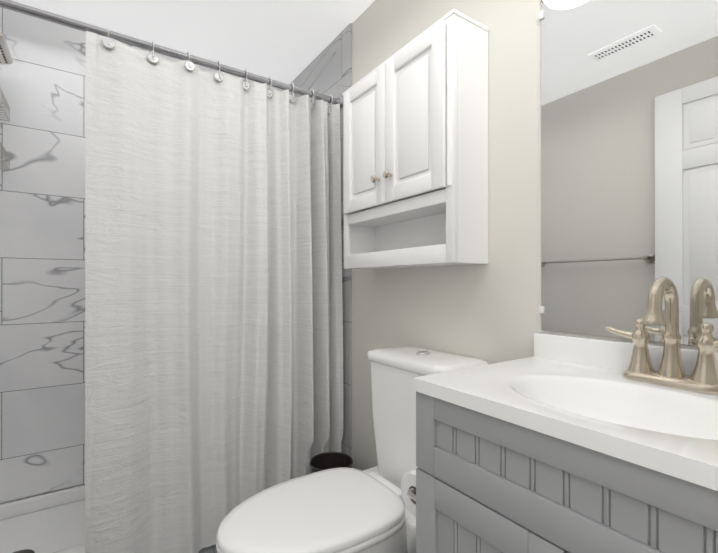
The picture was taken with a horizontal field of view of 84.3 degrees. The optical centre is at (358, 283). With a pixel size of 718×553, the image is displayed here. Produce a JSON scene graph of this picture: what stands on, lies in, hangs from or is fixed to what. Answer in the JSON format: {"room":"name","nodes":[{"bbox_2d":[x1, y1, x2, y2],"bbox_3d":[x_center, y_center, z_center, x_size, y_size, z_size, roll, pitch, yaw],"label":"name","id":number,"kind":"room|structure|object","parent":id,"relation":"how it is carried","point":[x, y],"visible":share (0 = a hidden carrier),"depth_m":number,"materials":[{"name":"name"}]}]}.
{"room":"bathroom","nodes":[
{"label":"bathroom","id":0,"kind":"room"},
{"bbox_2d":[0,484,84,504],"bbox_3d":[-1.117,-0.074,2.078,1.540,2.270,0.100,0,0,-34],"label":"wall","id":1,"kind":"structure","parent":0,"point":[41,494],"depth_m":1.80,"materials":[{"name":"tile"}]},
{"bbox_2d":[0,7,283,502],"bbox_3d":[-1.087,-0.130,2.032,1.540,2.158,0.010,0,0,-34],"label":"wall tile","id":2,"kind":"structure","parent":1,"relation":"attached to","point":[42,276],"depth_m":1.79,"materials":[{"name":"white tile"}]},
{"bbox_2d":[12,0,374,83],"bbox_3d":[-0.322,-1.240,0.897,1.740,0.060,2.950,0,0,-34],"label":"ceiling","id":3,"kind":"structure","parent":0,"point":[287,41],"depth_m":1.85,"materials":[{"name":"paint"}]},
{"bbox_2d":[198,545,216,552],"bbox_3d":[-0.322,1.090,0.893,1.740,0.060,2.950,0,0,-34],"label":"floor","id":4,"kind":"structure","parent":0,"point":[211,549],"depth_m":1.58,"materials":[{"name":"tile"}]},
{"bbox_2d":[0,485,84,552],"bbox_3d":[-0.916,1.005,1.776,1.516,0.112,0.598,0,0,-34],"label":"shower pan","id":5,"kind":"object","parent":4,"relation":"on","point":[53,522],"visible":0.17,"depth_m":1.67,"materials":[{"name":"white ceramic"}]},
{"bbox_2d":[310,452,352,472],"bbox_3d":[-0.119,0.910,1.702,0.186,0.300,0.186,0,0,-34],"label":"trash can","id":6,"kind":"object","parent":4,"relation":"on","point":[324,461],"visible":0.27,"depth_m":1.77,"materials":[{"name":"black plastic"}]},
{"bbox_2d":[216,346,487,552],"bbox_3d":[-0.016,0.640,1.141,0.748,0.840,0.406,0,0,-34],"label":"toilet","id":7,"kind":"object","parent":4,"relation":"on","point":[342,510],"visible":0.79,"depth_m":1.11,"materials":[{"name":"white ceramic"}]},
{"bbox_2d":[413,332,717,552],"bbox_3d":[0.472,0.595,0.687,0.446,0.928,0.628,0,0,-34],"label":"bathroom vanity","id":8,"kind":"object","parent":4,"relation":"on","point":[556,443],"visible":1,"depth_m":0.65,"materials":[{"name":"grey"}]},
{"bbox_2d":[401,469,415,516],"bbox_3d":[0.178,0.498,0.947,0.181,0.102,0.131,0,0,-34],"label":"toilet paper roll","id":9,"kind":"object","parent":8,"relation":"attached to","point":[408,486],"visible":0.25,"depth_m":0.94,"materials":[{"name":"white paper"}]},
{"bbox_2d":[605,276,717,394],"bbox_3d":[0.576,0.091,0.748,0.134,0.208,0.238,0,0,-34],"label":"faucet","id":10,"kind":"object","parent":8,"relation":"on","point":[671,373],"visible":1,"depth_m":0.75,"materials":[{"name":"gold metal"}]},
{"bbox_2d":[352,0,717,470],"bbox_3d":[0.358,-0.075,1.352,0.100,2.270,2.950,0,0,-34],"label":"wall","id":11,"kind":"structure","parent":0,"point":[489,313],"depth_m":1.21,"materials":[{"name":"paint"}]},
{"bbox_2d":[290,23,351,457],"bbox_3d":[-0.243,-0.130,2.148,0.010,2.158,0.740,0,0,-34],"label":"wall tile","id":12,"kind":"structure","parent":11,"relation":"attached to","point":[327,71],"depth_m":1.89,"materials":[{"name":"grey tile"}]},
{"bbox_2d":[0,0,342,108],"bbox_3d":[-0.719,-0.868,1.485,1.518,0.060,0.060,0,0,-34],"label":"curtain rod","id":13,"kind":"object","parent":12,"relation":"attached to","point":[18,7],"visible":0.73,"depth_m":1.45,"materials":[{"name":"silver metal"}]},
{"bbox_2d":[85,26,342,552],"bbox_3d":[-0.505,0.074,1.601,0.986,1.936,0.149,0,0,-34],"label":"curtain","id":14,"kind":"object","parent":13,"relation":"hanging from","point":[213,331],"visible":0.96,"depth_m":1.55,"materials":[{"name":"fabric"}]},
{"bbox_2d":[342,9,488,269],"bbox_3d":[0.146,-0.418,1.400,0.198,0.717,0.603,0,0,-34],"label":"upper cabinet","id":15,"kind":"object","parent":11,"relation":"attached to","point":[415,152],"visible":1,"depth_m":1.24,"materials":[{"name":"white wood"}]},
{"bbox_2d":[538,0,717,344],"bbox_3d":[0.670,-0.419,0.790,0.009,1.084,0.667,0,0,-34],"label":"mirror","id":16,"kind":"object","parent":11,"relation":"attached to","point":[629,152],"visible":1,"depth_m":0.89,"materials":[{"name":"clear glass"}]},
{"bbox_3d":[-1.003,-0.076,0.437,0.100,2.270,2.950,0,0,-34],"label":"wall","id":17,"kind":"structure","parent":0,"visible":0},
{"bbox_3d":[-1.536,-0.131,1.329,0.010,2.158,0.655,0,0,-34],"label":"wall tile","id":18,"kind":"structure","parent":17,"relation":"attached to","visible":0},
{"bbox_2d":[0,32,12,169],"bbox_3d":[-1.497,-0.772,1.510,0.254,0.590,0.245,0,0,-34],"label":"shower caddy","id":19,"kind":"object","parent":18,"relation":"attached to","point":[5,56],"visible":1,"depth_m":1.59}
]}

